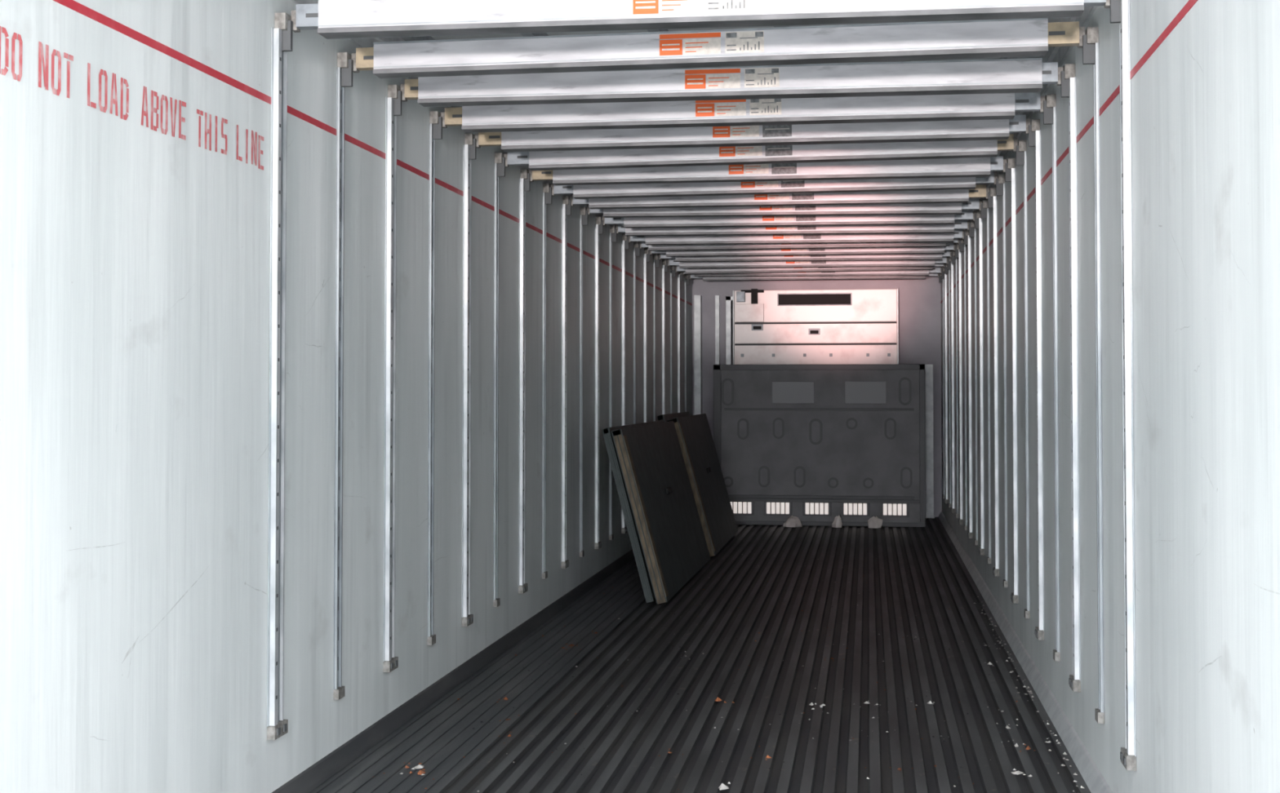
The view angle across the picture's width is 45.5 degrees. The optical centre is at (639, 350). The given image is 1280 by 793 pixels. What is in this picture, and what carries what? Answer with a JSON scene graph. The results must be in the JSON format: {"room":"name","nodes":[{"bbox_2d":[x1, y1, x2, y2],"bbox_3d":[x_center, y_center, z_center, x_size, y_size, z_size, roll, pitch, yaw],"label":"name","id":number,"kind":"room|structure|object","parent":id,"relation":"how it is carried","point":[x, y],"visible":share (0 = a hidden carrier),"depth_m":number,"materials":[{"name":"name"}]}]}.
{"room":"truck trailer interior","nodes":[
{"label":"truck trailer interior","id":0,"kind":"room"},
{"bbox_2d":[0,0,692,792],"bbox_3d":[-0.562,0.205,8.387,0.080,2.830,14.430,0,-2,8],"label":"wall","id":1,"kind":"structure","parent":0,"point":[108,221],"depth_m":4.29,"materials":[{"name":"white metal"}]},
{"bbox_2d":[0,26,263,170],"bbox_3d":[-1.208,-0.598,3.801,0.001,0.104,1.388,0,-2,8],"label":"stencilled warning text","id":2,"kind":"object","parent":1,"relation":"attached to","point":[5,70],"visible":1,"depth_m":3.59,"materials":[{"name":"red paint"}]},
{"bbox_2d":[266,12,293,740],"bbox_3d":[-1.069,0.070,4.570,0.044,2.160,0.104,0,-2,8],"label":"track rail","id":3,"kind":"object","parent":1,"relation":"attached to","point":[282,33],"visible":1,"depth_m":4.55,"materials":[{"name":"metal"}]},
{"bbox_2d":[291,0,1110,39],"bbox_3d":[0.135,-1.000,4.451,2.396,0.120,0.082,0,-2,8],"label":"beam","id":4,"kind":"structure","parent":3,"relation":"attached to","point":[332,19],"depth_m":4.45,"materials":[{"name":"metal"}]},
{"bbox_2d":[67,140,556,741],"bbox_3d":[-0.868,0.243,6.064,0.001,1.729,5.431,0,-2,8],"label":"scuff marks","id":5,"kind":"object","parent":1,"relation":"attached to","point":[131,648],"visible":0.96,"depth_m":3.94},
{"bbox_2d":[333,52,352,700],"bbox_3d":[-0.989,0.081,5.107,0.044,2.155,0.060,0,-2,8],"label":"track rail","id":6,"kind":"object","parent":1,"relation":"attached to","point":[344,61],"visible":1,"depth_m":5.11,"materials":[{"name":"grey metal"}]},
{"bbox_2d":[351,17,1084,78],"bbox_3d":[0.215,-0.985,4.990,2.396,0.111,0.082,0,-2,8],"label":"beam","id":7,"kind":"structure","parent":6,"relation":"attached to","point":[1018,37],"depth_m":4.95,"materials":[{"name":"metal"}]},
{"bbox_2d":[53,0,692,306],"bbox_3d":[-0.531,-0.642,8.339,0.002,0.021,14.300,0,-2,8],"label":"line","id":8,"kind":"object","parent":1,"relation":"attached to","point":[71,4],"visible":1,"depth_m":4.40,"materials":[{"name":"red paint"}]},
{"bbox_2d":[290,0,462,107],"bbox_3d":[-0.514,-1.046,8.373,0.030,0.130,14.350,0,-2,8],"label":"trim","id":9,"kind":"structure","parent":1,"relation":"attached to","point":[361,42],"depth_m":5.38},
{"bbox_2d":[382,84,401,672],"bbox_3d":[-0.908,0.098,5.647,0.044,2.160,0.104,0,-2,8],"label":"track rail","id":10,"kind":"object","parent":1,"relation":"attached to","point":[393,101],"visible":1,"depth_m":5.62,"materials":[{"name":"metal"}]},
{"bbox_2d":[400,57,1062,106],"bbox_3d":[0.295,-0.967,5.529,2.396,0.117,0.082,0,-2,8],"label":"beam","id":11,"kind":"structure","parent":10,"relation":"attached to","point":[998,76],"depth_m":5.48,"materials":[{"name":"metal"}]},
{"bbox_2d":[426,111,442,645],"bbox_3d":[-0.828,0.109,6.184,0.044,2.155,0.060,0,-2,8],"label":"track rail","id":12,"kind":"object","parent":1,"relation":"attached to","point":[435,118],"visible":1,"depth_m":6.18,"materials":[{"name":"grey metal"}]},
{"bbox_2d":[440,91,1044,133],"bbox_3d":[0.376,-0.950,6.068,2.396,0.108,0.082,0,-2,8],"label":"beam","id":13,"kind":"structure","parent":12,"relation":"attached to","point":[866,109],"depth_m":6.04,"materials":[{"name":"metal"}]},
{"bbox_2d":[271,549,634,792],"bbox_3d":[-0.511,1.440,8.307,0.035,0.055,14.350,0,-2,8],"label":"baseboard","id":14,"kind":"structure","parent":1,"relation":"attached to","point":[331,764],"depth_m":6.05,"materials":[{"name":"black metal"}]},
{"bbox_2d":[462,133,475,626],"bbox_3d":[-0.747,0.126,6.725,0.044,2.160,0.104,0,-2,8],"label":"track rail","id":15,"kind":"object","parent":1,"relation":"attached to","point":[469,146],"visible":1,"depth_m":6.70,"materials":[{"name":"metal"}]},
{"bbox_2d":[475,115,1030,151],"bbox_3d":[0.456,-0.942,6.607,2.396,0.109,0.082,0,-2,8],"label":"beam","id":16,"kind":"structure","parent":15,"relation":"attached to","point":[969,130],"depth_m":6.57,"materials":[{"name":"metal"}]},
{"bbox_2d":[493,152,505,607],"bbox_3d":[-0.667,0.138,7.262,0.044,2.155,0.060,0,-2,8],"label":"track rail","id":17,"kind":"object","parent":1,"relation":"attached to","point":[500,161],"visible":1,"depth_m":7.26,"materials":[{"name":"grey metal"}]},
{"bbox_2d":[518,168,529,594],"bbox_3d":[-0.586,0.154,7.803,0.044,2.160,0.104,0,-2,8],"label":"track rail","id":18,"kind":"object","parent":1,"relation":"attached to","point":[524,180],"visible":1,"depth_m":7.78,"materials":[{"name":"metal"}]},
{"bbox_2d":[542,183,551,579],"bbox_3d":[-0.506,0.166,8.340,0.044,2.155,0.060,0,-2,8],"label":"track rail","id":19,"kind":"object","parent":1,"relation":"attached to","point":[547,189],"visible":1,"depth_m":8.34,"materials":[{"name":"grey metal"}]},
{"bbox_2d":[560,195,570,568],"bbox_3d":[-0.425,0.182,8.880,0.044,2.160,0.104,0,-2,8],"label":"track rail","id":20,"kind":"object","parent":1,"relation":"attached to","point":[566,206],"visible":1,"depth_m":8.85,"materials":[{"name":"metal"}]},
{"bbox_2d":[579,207,587,557],"bbox_3d":[-0.345,0.194,9.417,0.044,2.155,0.060,0,-2,8],"label":"track rail","id":21,"kind":"object","parent":1,"relation":"attached to","point":[583,211],"visible":1,"depth_m":9.41,"materials":[{"name":"grey metal"}]},
{"bbox_2d":[594,217,603,549],"bbox_3d":[-0.264,0.211,9.958,0.044,2.160,0.104,0,-2,8],"label":"track rail","id":22,"kind":"object","parent":1,"relation":"attached to","point":[599,223],"visible":1,"depth_m":9.93,"materials":[{"name":"metal"}]},
{"bbox_2d":[608,226,616,540],"bbox_3d":[-0.184,0.222,10.495,0.044,2.155,0.060,0,-2,8],"label":"track rail","id":23,"kind":"object","parent":1,"relation":"attached to","point":[612,228],"visible":0.91,"depth_m":10.49,"materials":[{"name":"grey metal"}]},
{"bbox_2d":[621,233,628,533],"bbox_3d":[-0.103,0.239,11.036,0.044,2.160,0.104,0,-2,8],"label":"track rail","id":24,"kind":"object","parent":1,"relation":"attached to","point":[624,242],"visible":0.66,"depth_m":11.01,"materials":[{"name":"metal"}]},
{"bbox_2d":[633,241,639,424],"bbox_3d":[-0.023,0.251,11.573,0.044,2.155,0.060,0,-2,8],"label":"track rail","id":25,"kind":"object","parent":1,"relation":"attached to","point":[636,244],"visible":0.62,"depth_m":11.57,"materials":[{"name":"grey metal"}]},
{"bbox_2d":[639,238,959,251],"bbox_3d":[1.181,-0.816,11.456,2.396,0.108,0.082,0,-2,8],"label":"beam","id":26,"kind":"structure","parent":25,"relation":"attached to","point":[813,246],"depth_m":11.44,"materials":[{"name":"metal"}]},
{"bbox_2d":[643,247,649,422],"bbox_3d":[0.058,0.267,12.113,0.044,2.160,0.104,0,-2,8],"label":"track rail","id":27,"kind":"object","parent":1,"relation":"attached to","point":[646,253],"visible":0.65,"depth_m":12.09,"materials":[{"name":"metal"}]},
{"bbox_2d":[649,243,955,257],"bbox_3d":[1.261,-0.801,11.995,2.396,0.109,0.082,0,-2,8],"label":"beam","id":28,"kind":"structure","parent":27,"relation":"attached to","point":[949,246],"depth_m":11.95,"materials":[{"name":"metal"}]},
{"bbox_2d":[653,253,659,421],"bbox_3d":[0.138,0.279,12.650,0.044,2.155,0.060,0,-2,8],"label":"track rail","id":29,"kind":"object","parent":1,"relation":"attached to","point":[656,258],"visible":0.66,"depth_m":12.66,"materials":[{"name":"grey metal"}]},
{"bbox_2d":[662,259,667,414],"bbox_3d":[0.218,0.295,13.191,0.044,2.160,0.104,0,-2,8],"label":"track rail","id":30,"kind":"object","parent":1,"relation":"attached to","point":[664,264],"visible":0.59,"depth_m":13.17,"materials":[{"name":"metal"}]},
{"bbox_2d":[670,265,675,413],"bbox_3d":[0.299,0.307,13.728,0.044,2.155,0.060,0,-2,8],"label":"track rail","id":31,"kind":"object","parent":1,"relation":"attached to","point":[673,268],"visible":0.68,"depth_m":13.72,"materials":[{"name":"grey metal"}]},
{"bbox_2d":[677,271,683,413],"bbox_3d":[0.379,0.324,14.269,0.044,2.160,0.104,0,-2,8],"label":"track rail","id":32,"kind":"object","parent":1,"relation":"attached to","point":[680,274],"visible":0.62,"depth_m":14.24,"materials":[{"name":"metal"}]},
{"bbox_2d":[684,274,689,412],"bbox_3d":[0.460,0.335,14.806,0.044,2.155,0.060,0,-2,8],"label":"track rail","id":33,"kind":"object","parent":1,"relation":"attached to","point":[686,276],"visible":0.58,"depth_m":14.82,"materials":[{"name":"grey metal"}]},
{"bbox_2d":[688,273,938,280],"bbox_3d":[1.663,-0.730,14.689,2.396,0.110,0.082,0,-2,8],"label":"beam","id":34,"kind":"structure","parent":33,"relation":"attached to","point":[691,276],"depth_m":14.66,"materials":[{"name":"metal"}]},
{"bbox_2d":[503,134,1017,170],"bbox_3d":[0.537,-0.929,7.146,2.396,0.123,0.082,0,-2,8],"label":"beam","id":35,"kind":"structure","parent":1,"relation":"attached to","point":[802,153],"depth_m":7.11,"materials":[{"name":"metal"}]},
{"bbox_2d":[528,155,1006,185],"bbox_3d":[0.617,-0.908,7.684,2.396,0.106,0.082,0,-2,8],"label":"beam","id":36,"kind":"structure","parent":1,"relation":"attached to","point":[971,166],"depth_m":7.64,"materials":[{"name":"metal"}]},
{"bbox_2d":[551,171,997,199],"bbox_3d":[0.698,-0.898,8.223,2.396,0.119,0.082,0,-2,8],"label":"beam","id":37,"kind":"structure","parent":1,"relation":"attached to","point":[715,188],"depth_m":8.20,"materials":[{"name":"metal"}]},
{"bbox_2d":[569,184,989,209],"bbox_3d":[0.778,-0.884,8.762,2.396,0.108,0.082,0,-2,8],"label":"beam","id":38,"kind":"structure","parent":1,"relation":"attached to","point":[955,196],"depth_m":8.72,"materials":[{"name":"metal"}]},
{"bbox_2d":[586,198,982,217],"bbox_3d":[0.859,-0.874,9.301,2.396,0.121,0.082,0,-2,8],"label":"beam","id":39,"kind":"structure","parent":1,"relation":"attached to","point":[973,203],"depth_m":9.26,"materials":[{"name":"metal"}]},
{"bbox_2d":[601,209,975,228],"bbox_3d":[0.939,-0.855,9.840,2.396,0.113,0.082,0,-2,8],"label":"beam","id":40,"kind":"structure","parent":1,"relation":"attached to","point":[895,220],"depth_m":9.80,"materials":[{"name":"metal"}]},
{"bbox_2d":[615,219,969,236],"bbox_3d":[1.020,-0.842,10.379,2.396,0.118,0.082,0,-2,8],"label":"beam","id":41,"kind":"structure","parent":1,"relation":"attached to","point":[958,224],"depth_m":10.34,"materials":[{"name":"metal"}]},
{"bbox_2d":[628,229,964,245],"bbox_3d":[1.100,-0.817,10.917,2.396,0.115,0.082,0,-2,8],"label":"beam","id":42,"kind":"structure","parent":1,"relation":"attached to","point":[958,233],"depth_m":10.88,"materials":[{"name":"metal"}]},
{"bbox_2d":[658,250,952,262],"bbox_3d":[1.341,-0.788,12.534,2.396,0.117,0.082,0,-2,8],"label":"beam","id":43,"kind":"structure","parent":1,"relation":"attached to","point":[947,253],"depth_m":12.49,"materials":[{"name":"metal"}]},
{"bbox_2d":[666,257,948,268],"bbox_3d":[1.422,-0.764,13.072,2.396,0.114,0.082,0,-2,8],"label":"beam","id":44,"kind":"structure","parent":1,"relation":"attached to","point":[726,264],"depth_m":13.04,"materials":[{"name":"metal"}]},
{"bbox_2d":[675,263,944,274],"bbox_3d":[1.502,-0.752,13.611,2.396,0.122,0.082,0,-2,8],"label":"beam","id":45,"kind":"structure","parent":1,"relation":"attached to","point":[735,270],"depth_m":13.60,"materials":[{"name":"metal"}]},
{"bbox_2d":[683,266,942,276],"bbox_3d":[1.583,-0.740,14.150,2.396,0.121,0.082,0,-2,8],"label":"beam","id":46,"kind":"structure","parent":1,"relation":"attached to","point":[935,269],"depth_m":14.08,"materials":[{"name":"metal"}]},
{"bbox_2d":[309,516,1091,792],"bbox_3d":[0.693,1.537,8.125,2.470,0.152,14.350,0,-2,8],"label":"floor","id":47,"kind":"structure","parent":0,"point":[439,738],"depth_m":6.29,"materials":[{"name":"black metal"}]},
{"bbox_2d":[601,420,663,603],"bbox_3d":[0.103,0.996,10.047,0.330,1.023,2.254,0,-2,8],"label":"leaning board","id":48,"kind":"object","parent":47,"relation":"on","point":[634,539],"visible":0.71,"depth_m":8.95,"materials":[{"name":"black wood"}]},
{"bbox_2d":[611,421,710,604],"bbox_3d":[0.171,0.997,9.987,0.352,1.018,2.254,0,-2,8],"label":"leaning board","id":49,"kind":"object","parent":47,"relation":"on","point":[668,523],"visible":1,"depth_m":9.57,"materials":[{"name":"black wood"}]},
{"bbox_2d":[657,411,689,422],"bbox_3d":[0.428,1.044,12.501,0.348,1.055,1.704,0,-2,8],"label":"leaning board","id":50,"kind":"object","parent":47,"relation":"on","point":[668,416],"visible":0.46,"depth_m":12.13,"materials":[{"name":"black"}]},
{"bbox_2d":[666,413,737,556],"bbox_3d":[0.524,1.046,12.284,0.361,1.039,2.004,0,-2,8],"label":"leaning board","id":51,"kind":"object","parent":47,"relation":"on","point":[713,507],"visible":0.88,"depth_m":11.97,"materials":[{"name":"black wood"}]},
{"bbox_2d":[373,550,1084,791],"bbox_3d":[0.728,1.455,8.184,2.328,0.016,7.424,0,-2,8],"label":"debris","id":52,"kind":"object","parent":47,"relation":"on","point":[722,787],"visible":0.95,"depth_m":5.64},
{"bbox_2d":[713,364,925,527],"bbox_3d":[1.656,0.879,14.158,1.940,1.484,0.190,0,-2,8],"label":"panel","id":53,"kind":"object","parent":47,"relation":"on","point":[815,445],"visible":0.94,"depth_m":14.08,"materials":[{"name":"grey plastic"}]},
{"bbox_2d":[782,515,882,528],"bbox_3d":[1.752,1.554,13.878,0.899,0.115,0.116,0,-2,8],"label":"plastic wrap","id":54,"kind":"object","parent":47,"relation":"on","point":[793,522],"visible":1,"depth_m":13.85,"materials":[{"name":"plastic"}]},
{"bbox_2d":[431,17,1060,63],"bbox_3d":[0.693,-1.166,8.195,2.470,0.100,14.350,0,-2,8],"label":"ceiling","id":55,"kind":"structure","parent":0,"point":[1050,20],"depth_m":5.70,"materials":[{"name":"white metal"}]},
{"bbox_2d":[400,22,1017,62],"bbox_3d":[0.668,-1.086,8.197,2.230,0.060,14.350,0,-2,8],"label":"trim","id":56,"kind":"structure","parent":55,"relation":"attached to","point":[427,37],"depth_m":5.54,"materials":[{"name":"metal"}]},
{"bbox_2d":[692,275,942,518],"bbox_3d":[1.758,0.386,15.293,2.470,2.830,0.080,0,-2,8],"label":"wall","id":57,"kind":"structure","parent":0,"point":[919,300],"depth_m":15.15,"materials":[{"name":"metal"}]},
{"bbox_2d":[725,288,898,364],"bbox_3d":[1.680,-0.187,14.920,1.660,0.795,0.650,0,-2,8],"label":"refrigeration unit","id":58,"kind":"object","parent":57,"relation":"attached to","point":[793,326],"visible":0.84,"depth_m":14.67,"materials":[{"name":"white metal"}]},
{"bbox_2d":[693,295,933,518],"bbox_3d":[1.716,0.547,15.179,2.350,2.200,0.150,0,-2,8],"label":"trim","id":59,"kind":"structure","parent":57,"relation":"attached to","point":[697,299],"depth_m":15.27,"materials":[{"name":"silver metal"}]},
{"bbox_2d":[940,0,1279,792],"bbox_3d":[1.960,0.195,8.011,0.080,2.830,14.430,0,-2,8],"label":"wall","id":60,"kind":"structure","parent":0,"point":[1206,147],"depth_m":3.76,"materials":[{"name":"white metal"}]},
{"bbox_2d":[938,273,945,498],"bbox_3d":[2.857,0.326,14.448,0.044,2.155,0.060,0,-2,8],"label":"track rail","id":61,"kind":"object","parent":60,"relation":"attached to","point":[940,279],"visible":0.92,"depth_m":14.42,"materials":[{"name":"grey metal"}]},
{"bbox_2d":[942,267,947,503],"bbox_3d":[2.777,0.314,13.911,0.044,2.160,0.104,0,-2,8],"label":"track rail","id":62,"kind":"object","parent":60,"relation":"attached to","point":[944,276],"visible":0.97,"depth_m":13.87,"materials":[{"name":"metal"}]},
{"bbox_2d":[944,263,951,507],"bbox_3d":[2.696,0.298,13.370,0.044,2.155,0.060,0,-2,8],"label":"track rail","id":63,"kind":"object","parent":60,"relation":"attached to","point":[947,271],"visible":0.9,"depth_m":13.35,"materials":[{"name":"grey metal"}]},
{"bbox_2d":[947,257,955,513],"bbox_3d":[2.616,0.286,12.833,0.044,2.160,0.104,0,-2,8],"label":"track rail","id":64,"kind":"object","parent":60,"relation":"attached to","point":[950,266],"visible":0.98,"depth_m":12.79,"materials":[{"name":"metal"}]},
{"bbox_2d":[951,250,958,518],"bbox_3d":[2.535,0.269,12.293,0.044,2.155,0.060,0,-2,8],"label":"track rail","id":65,"kind":"object","parent":60,"relation":"attached to","point":[953,260],"visible":0.92,"depth_m":12.28,"materials":[{"name":"grey metal"}]},
{"bbox_2d":[955,243,963,524],"bbox_3d":[2.455,0.258,11.756,0.044,2.160,0.104,0,-2,8],"label":"track rail","id":66,"kind":"object","parent":60,"relation":"attached to","point":[957,254],"visible":0.98,"depth_m":11.71,"materials":[{"name":"metal"}]},
{"bbox_2d":[959,238,967,530],"bbox_3d":[2.374,0.241,11.215,0.044,2.155,0.060,0,-2,8],"label":"track rail","id":67,"kind":"object","parent":60,"relation":"attached to","point":[962,246],"visible":0.94,"depth_m":11.19,"materials":[{"name":"grey metal"}]},
{"bbox_2d":[964,229,972,538],"bbox_3d":[2.294,0.230,10.678,0.044,2.160,0.104,0,-2,8],"label":"track rail","id":68,"kind":"object","parent":60,"relation":"attached to","point":[966,238],"visible":0.98,"depth_m":10.64,"materials":[{"name":"metal"}]},
{"bbox_2d":[968,220,977,545],"bbox_3d":[2.213,0.213,10.137,0.044,2.155,0.060,0,-2,8],"label":"track rail","id":69,"kind":"object","parent":60,"relation":"attached to","point":[972,231],"visible":0.96,"depth_m":10.12,"materials":[{"name":"grey metal"}]},
{"bbox_2d":[974,210,984,555],"bbox_3d":[2.133,0.201,9.600,0.044,2.160,0.104,0,-2,8],"label":"track rail","id":70,"kind":"object","parent":60,"relation":"attached to","point":[978,220],"visible":0.99,"depth_m":9.56,"materials":[{"name":"metal"}]},
{"bbox_2d":[981,200,991,564],"bbox_3d":[2.052,0.185,9.060,0.044,2.155,0.060,0,-2,8],"label":"track rail","id":71,"kind":"object","parent":60,"relation":"attached to","point":[984,210],"visible":0.97,"depth_m":9.04,"materials":[{"name":"grey metal"}]},
{"bbox_2d":[987,187,999,576],"bbox_3d":[1.972,0.173,8.523,0.044,2.160,0.104,0,-2,8],"label":"track rail","id":72,"kind":"object","parent":60,"relation":"attached to","point":[992,197],"visible":1,"depth_m":8.48,"materials":[{"name":"metal"}]},
{"bbox_2d":[995,173,1008,587],"bbox_3d":[1.891,0.157,7.982,0.044,2.155,0.060,0,-2,8],"label":"track rail","id":73,"kind":"object","parent":60,"relation":"attached to","point":[1000,181],"visible":1,"depth_m":7.97,"materials":[{"name":"grey metal"}]},
{"bbox_2d":[1005,158,1018,604],"bbox_3d":[1.811,0.145,7.445,0.044,2.160,0.104,0,-2,8],"label":"track rail","id":74,"kind":"object","parent":60,"relation":"attached to","point":[1011,165],"visible":1,"depth_m":7.41,"materials":[{"name":"metal"}]},
{"bbox_2d":[1016,140,1030,618],"bbox_3d":[1.730,0.128,6.904,0.044,2.155,0.060,0,-2,8],"label":"track rail","id":75,"kind":"object","parent":60,"relation":"attached to","point":[1021,148],"visible":1,"depth_m":6.89,"materials":[{"name":"grey metal"}]},
{"bbox_2d":[937,511,1113,792],"bbox_3d":[1.897,1.431,7.948,0.035,0.055,14.350,0,-2,8],"label":"baseboard","id":76,"kind":"structure","parent":60,"relation":"attached to","point":[1085,764],"depth_m":6.24,"materials":[{"name":"grey metal"}]},
{"bbox_2d":[962,6,1097,230],"bbox_3d":[1.899,-1.056,8.012,0.030,0.130,14.350,0,-2,8],"label":"trim","id":77,"kind":"structure","parent":60,"relation":"attached to","point":[1055,54],"depth_m":5.67,"materials":[{"name":"metal"}]},
{"bbox_2d":[1028,119,1044,640],"bbox_3d":[1.650,0.117,6.367,0.044,2.160,0.104,0,-2,8],"label":"track rail","id":78,"kind":"object","parent":60,"relation":"attached to","point":[1034,131],"visible":1,"depth_m":6.33,"materials":[{"name":"metal"}]},
{"bbox_2d":[1043,93,1060,662],"bbox_3d":[1.569,0.100,5.827,0.044,2.155,0.060,0,-2,8],"label":"track rail","id":79,"kind":"object","parent":60,"relation":"attached to","point":[1050,104],"visible":1,"depth_m":5.81,"materials":[{"name":"grey metal"}]},
{"bbox_2d":[940,0,1197,303],"bbox_3d":[1.909,-0.652,7.975,0.002,0.021,14.300,0,-2,8],"label":"line","id":80,"kind":"object","parent":60,"relation":"attached to","point":[1190,3],"visible":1,"depth_m":4.38,"materials":[{"name":"red paint"}]},
{"bbox_2d":[1061,63,1080,692],"bbox_3d":[1.489,0.088,5.290,0.044,2.160,0.104,0,-2,8],"label":"track rail","id":81,"kind":"object","parent":60,"relation":"attached to","point":[1068,74],"visible":1,"depth_m":5.25,"materials":[{"name":"metal"}]},
{"bbox_2d":[1082,26,1104,724],"bbox_3d":[1.409,0.072,4.749,0.044,2.155,0.060,0,-2,8],"label":"track rail","id":82,"kind":"object","parent":60,"relation":"attached to","point":[1091,38],"visible":1,"depth_m":4.74,"materials":[{"name":"grey metal"}]},
{"bbox_2d":[1110,0,1136,771],"bbox_3d":[1.328,0.060,4.212,0.044,2.160,0.104,0,-2,8],"label":"track rail","id":83,"kind":"object","parent":60,"relation":"attached to","point":[1119,9],"visible":1,"depth_m":4.17,"materials":[{"name":"metal"}]},
{"bbox_2d":[1062,46,1279,746],"bbox_3d":[1.344,0.193,4.162,0.001,1.729,3.149,0,-2,8],"label":"scuff marks","id":84,"kind":"object","parent":60,"relation":"attached to","point":[1210,664],"visible":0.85,"depth_m":3.39,"materials":[{"name":"grey"}]}
]}

